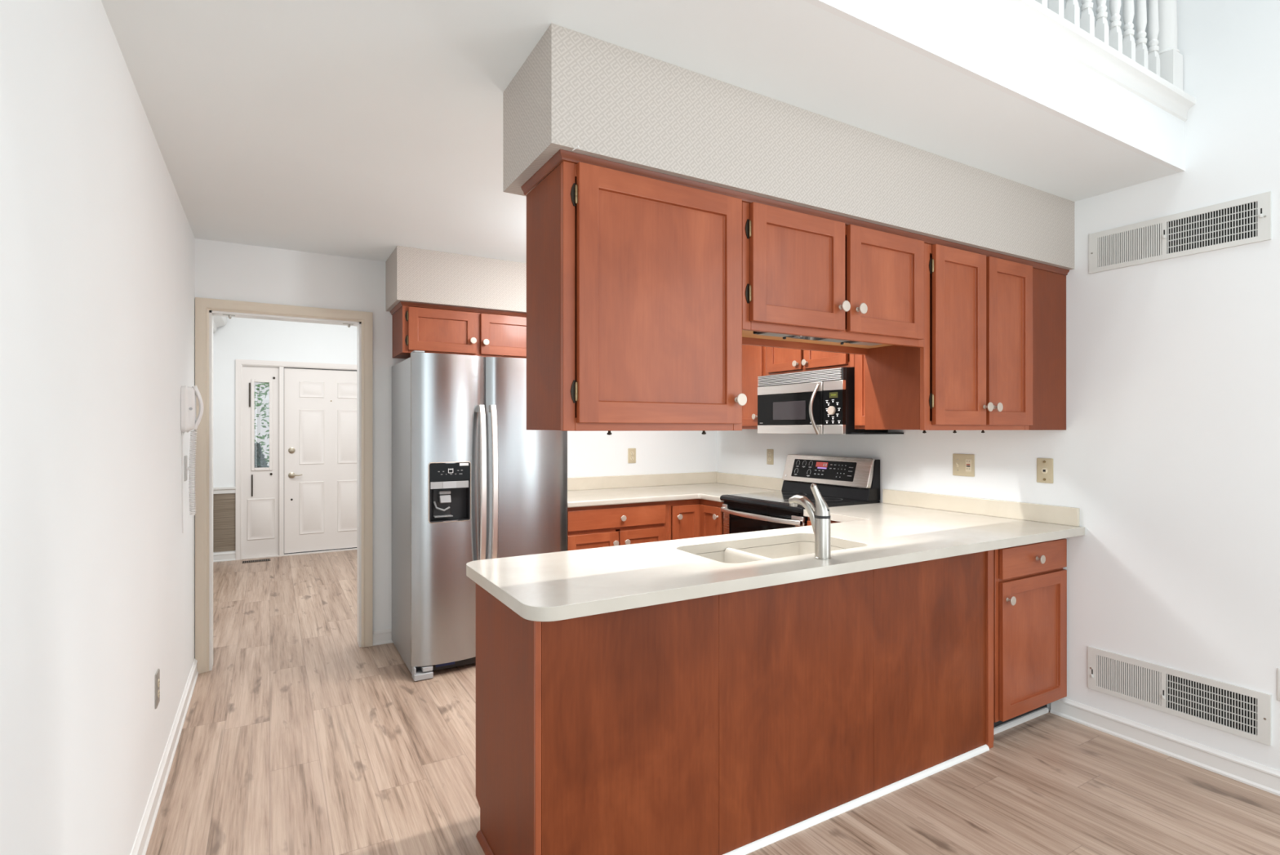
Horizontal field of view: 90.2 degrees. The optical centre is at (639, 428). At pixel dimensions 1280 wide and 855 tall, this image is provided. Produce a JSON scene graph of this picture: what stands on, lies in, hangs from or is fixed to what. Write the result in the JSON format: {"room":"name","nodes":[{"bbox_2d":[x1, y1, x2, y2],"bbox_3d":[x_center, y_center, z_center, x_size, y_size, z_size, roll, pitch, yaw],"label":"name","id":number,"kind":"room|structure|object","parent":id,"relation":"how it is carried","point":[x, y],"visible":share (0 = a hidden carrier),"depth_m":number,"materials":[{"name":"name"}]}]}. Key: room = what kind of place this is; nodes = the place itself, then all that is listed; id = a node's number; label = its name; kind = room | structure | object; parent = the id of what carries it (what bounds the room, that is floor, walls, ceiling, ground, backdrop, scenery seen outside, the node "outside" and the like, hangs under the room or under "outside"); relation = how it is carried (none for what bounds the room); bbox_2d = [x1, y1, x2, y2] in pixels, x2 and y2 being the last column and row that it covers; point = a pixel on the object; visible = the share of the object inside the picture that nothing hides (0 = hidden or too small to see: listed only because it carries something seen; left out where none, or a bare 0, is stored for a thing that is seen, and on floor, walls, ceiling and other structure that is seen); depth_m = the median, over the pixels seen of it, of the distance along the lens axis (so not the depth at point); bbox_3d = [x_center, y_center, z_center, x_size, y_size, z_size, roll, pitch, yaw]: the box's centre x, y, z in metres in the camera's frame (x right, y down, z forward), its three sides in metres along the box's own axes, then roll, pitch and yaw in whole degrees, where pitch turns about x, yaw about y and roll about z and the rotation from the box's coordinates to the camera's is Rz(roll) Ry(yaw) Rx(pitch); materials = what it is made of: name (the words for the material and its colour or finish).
{"room":"kitchen","nodes":[
{"label":"kitchen","id":0,"kind":"room"},
{"bbox_2d":[0,0,195,854],"bbox_3d":[-0.725,-2.180,0.414,0.110,7.100,7.245,0,0,-30],"label":"wall","id":1,"kind":"structure","parent":0,"point":[97,239],"depth_m":1.45,"materials":[{"name":"white paint"}]},
{"bbox_2d":[155,668,159,708],"bbox_3d":[-1.788,0.963,2.364,0.009,0.125,0.075,0,0,-30],"label":"wall outlet","id":2,"kind":"object","parent":1,"relation":"attached to","point":[157,673],"visible":1,"depth_m":2.35,"materials":[{"name":"beige plastic"}]},
{"bbox_2d":[129,657,198,854],"bbox_3d":[-0.690,1.326,0.482,0.018,0.088,7.126,0,0,-30],"label":"baseboard","id":3,"kind":"structure","parent":1,"relation":"attached to","point":[142,839],"depth_m":2.44,"materials":[{"name":"white wood"}]},
{"bbox_2d":[184,455,189,480],"bbox_3d":[-2.249,0.196,3.166,0.016,0.125,0.075,0,0,-30],"label":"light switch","id":4,"kind":"object","parent":1,"relation":"attached to","point":[186,468],"visible":0.86,"depth_m":3.16,"materials":[{"name":"grey plastic"}]},
{"bbox_2d":[181,385,203,533],"bbox_3d":[-2.175,0.145,3.106,0.084,0.710,0.175,0,0,-30],"label":"wall telephone","id":5,"kind":"object","parent":1,"relation":"attached to","point":[189,422],"visible":1,"depth_m":3.05,"materials":[{"name":"white plastic"}]},
{"bbox_2d":[213,316,356,553],"bbox_3d":[-3.455,-0.205,7.176,2.270,3.150,0.120,0,0,-30],"label":"wall","id":6,"kind":"structure","parent":0,"point":[240,338],"depth_m":6.72,"materials":[{"name":"white paint"}]},
{"bbox_2d":[242,365,279,557],"bbox_3d":[-4.042,0.346,6.801,0.338,2.023,0.057,0,0,-30],"label":"window","id":7,"kind":"structure","parent":6,"relation":"in","point":[260,384],"depth_m":6.79,"materials":[{"name":"white paint"}]},
{"bbox_2d":[235,359,356,559],"bbox_3d":[-3.633,0.323,7.049,1.415,2.095,0.120,0,0,-30],"label":"trim","id":8,"kind":"structure","parent":6,"relation":"attached to","point":[238,362],"depth_m":6.72,"materials":[{"name":"white paint"}]},
{"bbox_2d":[284,367,356,554],"bbox_3d":[-3.459,0.346,7.128,0.915,2.023,0.099,0,0,-30],"label":"door","id":9,"kind":"structure","parent":6,"relation":"in","point":[320,405],"depth_m":7.07,"materials":[{"name":"white paint"}]},
{"bbox_2d":[195,238,716,631],"bbox_3d":[-0.951,0.151,4.538,3.640,2.437,0.115,0,0,-30],"label":"wall","id":10,"kind":"structure","parent":0,"point":[224,270],"depth_m":4.05,"materials":[{"name":"white paint"}]},
{"bbox_2d":[195,297,373,673],"bbox_3d":[-2.119,0.318,3.849,0.922,2.104,0.134,0,0,-30],"label":"trim","id":11,"kind":"structure","parent":10,"relation":"attached to","point":[206,308],"depth_m":3.69,"materials":[{"name":"beige paint"}]},
{"bbox_2d":[373,627,393,645],"bbox_3d":[-0.517,1.326,4.713,2.714,0.088,0.018,0,0,-30],"label":"baseboard","id":12,"kind":"structure","parent":10,"relation":"attached to","point":[381,636],"depth_m":4.06,"materials":[{"name":"white wood"}]},
{"bbox_2d":[392,306,526,358],"bbox_3d":[-1.090,-0.591,4.148,0.920,0.278,0.418,0,0,-30],"label":"upper cabinet","id":13,"kind":"object","parent":10,"relation":"attached to","point":[435,331],"visible":0.87,"depth_m":3.94,"materials":[{"name":"brown wood"}]},
{"bbox_2d":[390,301,526,316],"bbox_3d":[-0.529,-0.740,4.492,2.265,0.024,0.380,0,0,-30],"label":"trim","id":14,"kind":"structure","parent":13,"relation":"attached to","point":[400,304],"depth_m":3.94,"materials":[{"name":"brown wood"}]},
{"bbox_2d":[627,448,635,462],"bbox_3d":[-0.062,0.210,4.983,0.070,0.115,0.009,0,0,-30],"label":"wall outlet","id":15,"kind":"object","parent":10,"relation":"attached to","point":[631,451],"visible":1,"depth_m":4.98,"materials":[{"name":"beige plastic"}]},
{"bbox_2d":[567,471,783,490],"bbox_3d":[0.158,0.409,4.586,1.672,0.094,0.914,0,0,-30],"label":"backsplash","id":16,"kind":"structure","parent":10,"relation":"attached to","point":[677,478],"depth_m":5.00,"materials":[{"name":"beige laminate"}]},
{"bbox_2d":[101,0,1178,262],"bbox_3d":[-0.154,-1.147,3.166,3.640,0.160,3.290,0,0,-30],"label":"ceiling","id":17,"kind":"structure","parent":0,"point":[359,129],"depth_m":2.06,"materials":[{"name":"white paint"}]},
{"bbox_2d":[386,245,526,313],"bbox_3d":[0.108,-0.909,3.714,2.635,0.315,2.375,0,0,-30],"label":"soffit","id":18,"kind":"structure","parent":17,"relation":"attached to","point":[415,275],"depth_m":3.90,"materials":[{"name":"paint"}]},
{"bbox_2d":[502,23,1074,272],"bbox_3d":[0.806,-0.909,2.513,2.635,0.315,0.402,0,0,-30],"label":"soffit","id":19,"kind":"structure","parent":17,"relation":"attached to","point":[619,104],"depth_m":2.02,"materials":[{"name":"paint"}]},
{"bbox_2d":[526,160,746,435],"bbox_3d":[-0.001,-0.355,1.994,0.622,0.749,0.338,0,0,-30],"label":"upper cabinet","id":20,"kind":"object","parent":19,"relation":"attached to","point":[634,282],"visible":1,"depth_m":1.86,"materials":[{"name":"brown wood"}]},
{"bbox_2d":[520,149,1069,275],"bbox_3d":[0.832,-0.740,2.501,2.601,0.024,0.310,0,0,-30],"label":"trim","id":21,"kind":"structure","parent":20,"relation":"attached to","point":[561,155],"depth_m":2.04,"materials":[{"name":"brown wood"}]},
{"bbox_2d":[742,201,924,355],"bbox_3d":[0.662,-0.524,2.379,0.910,0.412,0.338,0,0,-30],"label":"upper cabinet","id":22,"kind":"object","parent":19,"relation":"attached to","point":[803,274],"visible":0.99,"depth_m":2.23,"materials":[{"name":"brown wood"}]},
{"bbox_2d":[753,331,882,345],"bbox_3d":[0.662,-0.330,2.310,0.595,0.027,0.081,0,0,-30],"label":"light","id":23,"kind":"object","parent":22,"relation":"attached to","point":[784,335],"visible":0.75,"depth_m":2.27,"materials":[{"name":"white plastic"}]},
{"bbox_2d":[145,549,1279,854],"bbox_3d":[-0.070,1.395,2.908,5.600,0.050,10.900,0,0,-30],"label":"floor","id":24,"kind":"structure","parent":0,"point":[300,737],"depth_m":2.50,"materials":[{"name":"brown wood"}]},
{"bbox_2d":[242,558,270,563],"bbox_3d":[-3.970,1.368,6.599,0.250,0.005,0.110,0,0,-30],"label":"floor vent","id":25,"kind":"object","parent":24,"relation":"in","point":[266,559],"visible":1,"depth_m":6.60,"materials":[{"name":"brown metal"}]},
{"bbox_2d":[391,350,567,680],"bbox_3d":[-0.995,0.471,3.963,0.922,1.797,0.786,0,0,-30],"label":"refrigerator","id":26,"kind":"object","parent":24,"relation":"on","point":[470,482],"visible":0.78,"depth_m":3.61,"materials":[{"name":"grey metal"}]},
{"bbox_2d":[567,501,667,550],"bbox_3d":[-0.282,0.933,4.445,0.769,0.874,0.668,0,0,-30],"label":"base cabinet","id":27,"kind":"object","parent":24,"relation":"on","point":[610,525],"visible":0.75,"depth_m":4.17,"materials":[{"name":"brown wood"}]},
{"bbox_2d":[667,498,724,540],"bbox_3d":[0.495,0.933,4.766,0.897,0.874,0.894,0,0,-30],"label":"base cabinet","id":28,"kind":"object","parent":24,"relation":"on","point":[694,517],"visible":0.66,"depth_m":4.43,"materials":[{"name":"brown wood"}]},
{"bbox_2d":[567,471,783,507],"bbox_3d":[0.159,0.428,4.583,1.672,0.132,0.920,0,0,-30],"label":"countertop","id":29,"kind":"structure","parent":28,"relation":"on","point":[582,491],"depth_m":4.78,"materials":[{"name":"beige laminate"}]},
{"bbox_2d":[475,549,993,854],"bbox_3d":[0.475,0.932,2.472,2.104,0.876,0.592,0,0,-30],"label":"base cabinet","id":30,"kind":"object","parent":24,"relation":"on","point":[743,722],"visible":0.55,"depth_m":2.07,"materials":[{"name":"brown wood"}]},
{"bbox_2d":[466,488,1084,621],"bbox_3d":[0.614,0.513,2.772,2.705,0.287,1.133,0,0,-30],"label":"countertop","id":31,"kind":"structure","parent":30,"relation":"on","point":[907,526],"depth_m":2.31,"materials":[{"name":"white stone"}]},
{"bbox_2d":[695,541,844,563],"bbox_3d":[0.519,0.570,2.477,0.737,0.175,0.382,0,0,-30],"label":"sink","id":32,"kind":"object","parent":31,"relation":"in","point":[737,552],"depth_m":2.64,"materials":[{"name":"white ceramic"}]},
{"bbox_2d":[788,483,831,559],"bbox_3d":[0.605,0.324,2.288,0.060,0.263,0.167,0,0,-45],"label":"faucet","id":33,"kind":"object","parent":31,"relation":"on","point":[820,516],"visible":1,"depth_m":2.24,"materials":[{"name":"silver metal"}]},
{"bbox_2d":[720,453,879,534],"bbox_3d":[0.986,0.776,4.087,0.715,1.188,0.758,0,0,-30],"label":"range","id":34,"kind":"object","parent":24,"relation":"on","point":[841,481],"visible":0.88,"depth_m":4.06,"materials":[{"name":"black metal"}]},
{"bbox_2d":[720,490,879,512],"bbox_3d":[1.007,0.461,4.099,0.658,0.040,0.758,0,0,-30],"label":"cooktop","id":35,"kind":"object","parent":34,"relation":"in","point":[771,501],"depth_m":3.98,"materials":[{"name":"black ceramic"}]},
{"bbox_2d":[807,516,841,525],"bbox_3d":[1.315,0.933,3.572,0.678,0.874,0.447,0,0,-30],"label":"base cabinet","id":36,"kind":"object","parent":24,"relation":"on","point":[809,522],"visible":0.02,"depth_m":3.58,"materials":[{"name":"brown wood"}]},
{"bbox_2d":[993,537,1066,734],"bbox_3d":[1.648,0.932,3.114,0.566,0.876,0.599,0,0,-30],"label":"base cabinet","id":37,"kind":"object","parent":24,"relation":"on","point":[1030,580],"visible":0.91,"depth_m":2.88,"materials":[{"name":"brown wood"}]},
{"bbox_2d":[803,0,1184,172],"bbox_3d":[0.677,-1.198,1.734,3.640,0.263,0.020,0,0,-30],"label":"wall","id":38,"kind":"structure","parent":0,"point":[961,36],"depth_m":2.03,"materials":[{"name":"white paint"}]},
{"bbox_2d":[965,0,1196,121],"bbox_3d":[0.654,-1.313,1.774,3.640,0.087,0.188,0,0,-30],"label":"trim","id":39,"kind":"structure","parent":38,"relation":"attached to","point":[1030,17],"depth_m":2.21,"materials":[{"name":"white wood"}]},
{"bbox_2d":[1035,0,1182,90],"bbox_3d":[0.656,-1.806,1.768,3.638,0.898,0.095,0,0,-30],"label":"loft railing","id":40,"kind":"object","parent":39,"relation":"on","point":[1162,58],"visible":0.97,"depth_m":2.54,"materials":[{"name":"white wood"}]},
{"bbox_2d":[716,0,1279,770],"bbox_3d":[2.490,-2.180,2.345,0.110,7.100,7.355,0,0,-30],"label":"wall","id":41,"kind":"structure","parent":0,"point":[1167,454],"depth_m":2.65,"materials":[{"name":"white paint"}]},
{"bbox_2d":[742,344,766,428],"bbox_3d":[0.823,-0.363,4.754,0.354,0.730,0.642,0,0,-30],"label":"upper cabinet","id":42,"kind":"object","parent":41,"relation":"attached to","point":[753,357],"visible":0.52,"depth_m":4.53,"materials":[{"name":"brown wood"}]},
{"bbox_2d":[766,448,773,464],"bbox_3d":[0.983,0.212,4.822,0.009,0.115,0.070,0,0,-30],"label":"wall outlet","id":43,"kind":"object","parent":41,"relation":"attached to","point":[770,452],"visible":1,"depth_m":4.82,"materials":[{"name":"beige plastic"}]},
{"bbox_2d":[766,346,854,375],"bbox_3d":[1.178,-0.545,4.143,0.354,0.365,0.765,0,0,-30],"label":"upper cabinet","id":44,"kind":"object","parent":41,"relation":"attached to","point":[779,360],"visible":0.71,"depth_m":4.10,"materials":[{"name":"brown wood"}]},
{"bbox_2d":[757,366,903,434],"bbox_3d":[1.165,-0.162,4.062,0.450,0.396,0.857,0,0,-30],"label":"microwave","id":45,"kind":"object","parent":44,"relation":"attached to","point":[818,402],"visible":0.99,"depth_m":3.92,"materials":[{"name":"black metal"}]},
{"bbox_2d":[848,431,903,434],"bbox_3d":[1.399,0.027,3.767,0.342,0.010,0.111,0,0,-30],"label":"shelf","id":46,"kind":"object","parent":45,"relation":"attached to","point":[850,433],"depth_m":3.73,"materials":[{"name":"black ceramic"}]},
{"bbox_2d":[854,354,864,428],"bbox_3d":[1.561,-0.363,3.512,0.324,0.730,0.705,0,0,-30],"label":"upper cabinet","id":47,"kind":"object","parent":41,"relation":"attached to","point":[859,358],"visible":0.17,"depth_m":3.69,"materials":[{"name":"brown wood"}]},
{"bbox_2d":[952,453,974,476],"bbox_3d":[1.760,0.198,3.475,0.017,0.120,0.124,0,0,-30],"label":"switch plate","id":48,"kind":"object","parent":41,"relation":"attached to","point":[963,464],"visible":1,"depth_m":3.47,"materials":[{"name":"beige plastic"}]},
{"bbox_2d":[965,458,971,471],"bbox_3d":[1.777,0.198,3.450,0.003,0.068,0.033,0,0,-30],"label":"receptacle","id":49,"kind":"object","parent":48,"relation":"attached to","point":[968,461],"depth_m":3.45,"materials":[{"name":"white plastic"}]},
{"bbox_2d":[864,243,1066,433],"bbox_3d":[1.511,-0.355,2.872,1.054,0.749,0.338,0,0,-30],"label":"upper cabinet","id":50,"kind":"object","parent":41,"relation":"attached to","point":[993,356],"visible":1,"depth_m":2.67,"materials":[{"name":"brown wood"}]},
{"bbox_2d":[882,488,1079,526],"bbox_3d":[1.774,0.413,3.449,0.019,0.086,1.095,0,0,-30],"label":"backsplash","id":51,"kind":"structure","parent":41,"relation":"attached to","point":[1064,515],"depth_m":3.35,"materials":[{"name":"beige laminate"}]},
{"bbox_2d":[1036,457,1053,483],"bbox_3d":[1.974,0.204,3.111,0.014,0.120,0.075,0,0,-30],"label":"phone jack plate","id":52,"kind":"object","parent":41,"relation":"attached to","point":[1044,465],"visible":1,"depth_m":3.11,"materials":[{"name":"beige plastic"}]},
{"bbox_2d":[1049,697,1279,795],"bbox_3d":[3.110,1.326,1.151,0.018,0.088,4.468,0,0,-30],"label":"baseboard","id":53,"kind":"structure","parent":41,"relation":"attached to","point":[1247,771],"depth_m":2.66,"materials":[{"name":"white wood"}]},
{"bbox_2d":[1087,645,1271,745],"bbox_3d":[2.224,1.101,2.675,0.017,0.191,0.622,0,0,-30],"label":"air vent","id":54,"kind":"object","parent":41,"relation":"in","point":[1248,710],"visible":1,"depth_m":2.64,"materials":[{"name":"white metal"}]},
{"bbox_2d":[1088,191,1271,273],"bbox_3d":[2.226,-0.805,2.673,0.017,0.181,0.617,0,0,-30],"label":"air vent","id":55,"kind":"object","parent":41,"relation":"in","point":[1157,239],"visible":1,"depth_m":2.63,"materials":[{"name":"white metal"}]},
{"bbox_2d":[1276,667,1279,701],"bbox_3d":[2.411,0.959,2.362,0.009,0.122,0.075,0,0,-30],"label":"wall outlet","id":56,"kind":"object","parent":41,"relation":"attached to","point":[1277,668],"visible":1,"depth_m":2.39,"materials":[{"name":"white plastic"}]},
{"bbox_3d":[-3.625,-0.230,5.099,0.110,3.200,3.540,0,0,-30],"label":"wall","id":57,"kind":"structure","parent":0,"visible":0},
{"bbox_2d":[213,315,226,332],"bbox_3d":[-3.670,-1.140,5.420,0.135,0.300,2.660,0,0,-30],"label":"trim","id":58,"kind":"structure","parent":57,"relation":"attached to","point":[218,321],"depth_m":6.33,"materials":[{"name":"white"}]},
{"bbox_2d":[213,493,235,551],"bbox_3d":[-3.643,0.970,5.448,0.210,0.600,2.680,0,0,-30],"label":"wainscoting","id":59,"kind":"structure","parent":57,"relation":"attached to","point":[224,504],"depth_m":6.61,"materials":[{"name":"beige wood"}]},
{"bbox_2d":[213,551,235,561],"bbox_3d":[-3.591,1.326,5.362,0.212,0.088,2.880,0,0,-30],"label":"baseboard","id":60,"kind":"structure","parent":57,"relation":"attached to","point":[226,556],"depth_m":6.60,"materials":[{"name":"white wood"}]},
{"bbox_2d":[213,486,235,493],"bbox_3d":[-3.641,0.638,5.449,0.214,0.073,2.680,0,0,-30],"label":"trim","id":61,"kind":"structure","parent":57,"relation":"attached to","point":[219,490],"depth_m":6.59,"materials":[{"name":"white wood"}]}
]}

